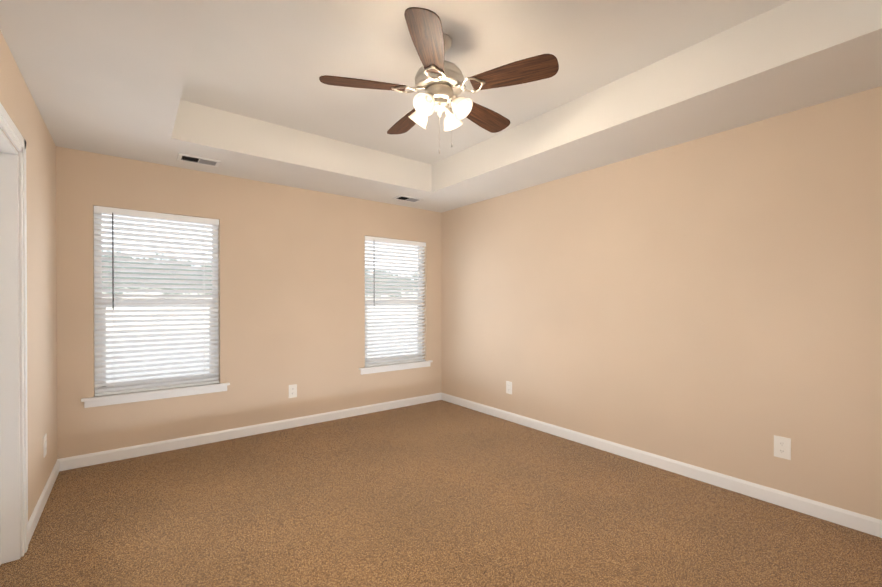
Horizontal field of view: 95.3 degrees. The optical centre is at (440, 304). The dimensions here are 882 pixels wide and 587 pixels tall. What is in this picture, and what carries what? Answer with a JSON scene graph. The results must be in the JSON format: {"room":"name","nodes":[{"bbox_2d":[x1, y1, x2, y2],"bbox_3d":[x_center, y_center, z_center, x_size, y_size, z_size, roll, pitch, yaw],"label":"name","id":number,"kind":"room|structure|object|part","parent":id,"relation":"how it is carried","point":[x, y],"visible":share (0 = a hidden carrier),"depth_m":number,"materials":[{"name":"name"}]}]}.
{"room":"empty bedroom","nodes":[
{"label":"empty bedroom","id":0,"kind":"room"},
{"bbox_2d":[0,30,56,520],"bbox_3d":[-1.631,0.042,1.183,0.150,2.760,5.447,0,0,-38],"label":"wall","id":1,"kind":"structure","parent":0,"point":[17,102],"depth_m":2.71,"materials":[{"name":"beige paint"}]},
{"bbox_2d":[0,103,27,564],"bbox_3d":[-2.130,0.242,1.843,0.170,2.359,1.094,0,0,-38],"label":"door frame","id":2,"kind":"structure","parent":1,"relation":"attached to","point":[13,404],"depth_m":2.21,"materials":[{"name":"white wood"}]},
{"bbox_2d":[28,459,59,544],"bbox_3d":[-1.612,1.369,1.300,0.015,0.105,5.297,0,0,-38],"label":"baseboard","id":3,"kind":"structure","parent":1,"relation":"attached to","point":[39,508],"depth_m":2.74,"materials":[{"name":"white wood"}]},
{"bbox_2d":[43,433,46,457],"bbox_3d":[-2.843,1.014,2.889,0.010,0.148,0.092,0,0,-38],"label":"electrical outlet","id":4,"kind":"object","parent":1,"relation":"attached to","point":[44,445],"visible":1,"depth_m":2.88,"materials":[{"name":"white plastic"}]},
{"bbox_2d":[56,146,441,458],"bbox_3d":[-1.660,0.025,4.697,4.400,2.760,0.150,0,0,-38],"label":"wall","id":5,"kind":"structure","parent":0,"point":[291,285],"depth_m":4.33,"materials":[{"name":"beige paint"}]},
{"bbox_2d":[84,386,226,407],"bbox_3d":[-2.657,0.869,3.827,1.111,0.061,0.016,0,0,-38],"label":"apron","id":6,"kind":"object","parent":5,"relation":"attached to","point":[105,402],"visible":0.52,"depth_m":3.77,"materials":[{"name":"white wood"}]},
{"bbox_2d":[81,382,229,401],"bbox_3d":[-2.673,0.826,3.848,1.151,0.024,0.129,0,0,-38],"label":"window sill","id":7,"kind":"structure","parent":5,"relation":"attached to","point":[103,397],"depth_m":3.75,"materials":[{"name":"white wood"}]},
{"bbox_2d":[94,212,218,394],"bbox_3d":[-2.729,-0.030,3.916,0.987,1.693,0.078,0,0,-38],"label":"window","id":8,"kind":"structure","parent":5,"relation":"in","point":[134,384],"depth_m":3.86,"materials":[{"name":"white plastic"}]},
{"bbox_2d":[94,206,218,395],"bbox_3d":[-2.682,-0.029,3.854,0.977,1.681,0.074,0,0,-38],"label":"window blind","id":9,"kind":"object","parent":8,"relation":"attached to","point":[126,212],"visible":0.92,"depth_m":3.82,"materials":[{"name":"white plastic"}]},
{"bbox_2d":[58,393,440,470],"bbox_3d":[-1.610,1.353,4.638,4.100,0.105,0.015,0,0,-38],"label":"baseboard","id":10,"kind":"structure","parent":5,"relation":"attached to","point":[80,461],"depth_m":4.15,"materials":[{"name":"white wood"}]},
{"bbox_2d":[289,384,296,397],"bbox_3d":[-1.688,0.990,4.579,0.092,0.148,0.010,0,0,-38],"label":"electrical outlet","id":11,"kind":"object","parent":5,"relation":"attached to","point":[292,391],"visible":1,"depth_m":4.58,"materials":[{"name":"white plastic"}]},
{"bbox_2d":[365,240,422,364],"bbox_3d":[-0.658,-0.038,5.516,0.969,1.693,0.078,0,0,-38],"label":"window","id":12,"kind":"structure","parent":5,"relation":"in","point":[397,313],"depth_m":5.56,"materials":[{"name":"white plastic"}]},
{"bbox_2d":[365,236,425,366],"bbox_3d":[-0.611,-0.037,5.454,0.959,1.681,0.074,0,0,-38],"label":"window blind","id":13,"kind":"object","parent":12,"relation":"attached to","point":[387,240],"visible":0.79,"depth_m":5.44,"materials":[{"name":"white plastic"}]},
{"bbox_2d":[360,362,430,374],"bbox_3d":[-0.586,0.861,5.427,1.093,0.061,0.016,0,0,-38],"label":"apron","id":14,"kind":"object","parent":5,"relation":"attached to","point":[378,370],"visible":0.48,"depth_m":5.39,"materials":[{"name":"white wood"}]},
{"bbox_2d":[359,360,432,369],"bbox_3d":[-0.603,0.818,5.448,1.133,0.024,0.129,0,0,-38],"label":"window sill","id":15,"kind":"structure","parent":5,"relation":"attached to","point":[393,365],"depth_m":5.38,"materials":[{"name":"white wood"}]},
{"bbox_2d":[0,400,881,586],"bbox_3d":[0.005,1.476,2.549,4.400,0.120,5.597,0,0,-38],"label":"floor","id":16,"kind":"structure","parent":0,"point":[440,493],"depth_m":2.63,"materials":[{"name":"carpet"}]},
{"bbox_2d":[0,0,881,212],"bbox_3d":[0.005,-1.550,2.534,4.400,0.452,5.597,0,0,-38],"label":"ceiling","id":17,"kind":"structure","parent":0,"point":[105,77],"depth_m":2.73,"materials":[{"name":"white paint"}]},
{"bbox_2d":[177,153,220,166],"bbox_3d":[-2.227,-1.324,3.700,0.330,0.013,0.185,0,0,-38],"label":"ceiling vent","id":18,"kind":"object","parent":17,"relation":"in","point":[197,160],"visible":0.98,"depth_m":3.69,"materials":[{"name":"white metal"}]},
{"bbox_2d":[393,195,422,202],"bbox_3d":[-0.418,-1.331,5.079,0.330,0.013,0.185,0,0,-38],"label":"ceiling vent","id":19,"kind":"object","parent":17,"relation":"in","point":[407,198],"visible":1,"depth_m":5.06,"materials":[{"name":"white metal"}]},
{"bbox_2d":[181,0,790,164],"bbox_3d":[-0.001,-1.716,2.537,2.644,0.120,3.770,0,0,-38],"label":"ceiling","id":20,"kind":"structure","parent":0,"point":[271,61],"depth_m":2.65,"materials":[{"name":"white paint"}]},
{"bbox_2d":[319,7,558,153],"bbox_3d":[-0.008,-1.293,2.572,1.386,0.728,1.381,0,0,-38],"label":"fan","id":21,"kind":"object","parent":20,"relation":"hanging from","point":[440,87],"visible":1,"depth_m":2.41,"materials":[{"name":"brown wood"}]},
{"bbox_3d":[-0.408,-1.334,2.451,0.642,0.049,0.172,0,0,-11],"label":"blade","id":22,"kind":"part","parent":21,"relation":"part of","materials":[{"name":"brown wood"}]},
{"bbox_3d":[-0.209,-1.336,2.885,0.172,0.049,0.642,0,0,-29],"label":"blade","id":23,"kind":"part","parent":21,"relation":"part of","materials":[{"name":"brown wood"}]},
{"bbox_3d":[-0.150,-1.200,2.617,0.136,0.124,0.124,0,0,-38],"label":"lamp shade","id":24,"kind":"part","parent":21,"relation":"part of","materials":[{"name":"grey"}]},
{"bbox_3d":[-0.096,-1.198,2.391,0.124,0.124,0.136,0,0,-38],"label":"lamp shade","id":25,"kind":"part","parent":21,"relation":"part of","materials":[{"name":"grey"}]},
{"bbox_3d":[-0.057,-1.332,2.128,0.172,0.049,0.642,0,0,7],"label":"blade","id":26,"kind":"part","parent":21,"relation":"part of","materials":[{"name":"brown wood"}]},
{"bbox_3d":[0.076,-1.200,2.672,0.124,0.124,0.136,0,0,-38],"label":"lamp shade","id":27,"kind":"part","parent":21,"relation":"part of","materials":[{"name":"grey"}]},
{"bbox_3d":[0.131,-1.199,2.446,0.136,0.124,0.124,0,0,-38],"label":"lamp shade","id":28,"kind":"part","parent":21,"relation":"part of","materials":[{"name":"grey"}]},
{"bbox_3d":[0.265,-1.336,2.830,0.172,0.049,0.642,0,0,43],"label":"blade","id":29,"kind":"part","parent":21,"relation":"part of","materials":[{"name":"brown wood"}]},
{"bbox_3d":[0.359,-1.333,2.362,0.642,0.049,0.172,0,0,25],"label":"blade","id":30,"kind":"part","parent":21,"relation":"part of","materials":[{"name":"brown wood"}]},
{"bbox_2d":[442,86,881,519],"bbox_3d":[1.732,0.029,3.782,0.150,2.760,5.447,0,0,-38],"label":"wall","id":31,"kind":"structure","parent":0,"point":[713,302],"depth_m":3.19,"materials":[{"name":"beige paint"}]},
{"bbox_2d":[506,381,511,393],"bbox_3d":[0.819,1.004,4.838,0.010,0.148,0.092,0,0,-38],"label":"electrical outlet","id":32,"kind":"object","parent":31,"relation":"attached to","point":[508,387],"visible":1,"depth_m":4.84,"materials":[{"name":"white plastic"}]},
{"bbox_2d":[441,392,881,537],"bbox_3d":[1.621,1.357,3.797,0.015,0.105,5.297,0,0,-38],"label":"baseboard","id":33,"kind":"structure","parent":31,"relation":"attached to","point":[850,519],"depth_m":3.18,"materials":[{"name":"white wood"}]},
{"bbox_2d":[774,435,790,459],"bbox_3d":[2.385,1.002,2.810,0.010,0.148,0.092,0,0,-38],"label":"electrical outlet","id":34,"kind":"object","parent":31,"relation":"attached to","point":[782,447],"visible":1,"depth_m":2.81,"materials":[{"name":"white plastic"}]},
{"label":"outside","id":35,"kind":"structure","parent":0,"visible":0},
{"bbox_2d":[102,214,417,330],"bbox_3d":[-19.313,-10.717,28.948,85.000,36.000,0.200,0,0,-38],"label":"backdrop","id":36,"kind":"structure","parent":35,"point":[141,323],"depth_m":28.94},
{"bbox_2d":[106,322,416,382],"bbox_3d":[-10.142,1.892,17.141,85.000,0.100,29.800,0,0,-38],"label":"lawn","id":37,"kind":"structure","parent":35,"point":[142,353],"depth_m":16.06,"materials":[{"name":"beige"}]}
]}

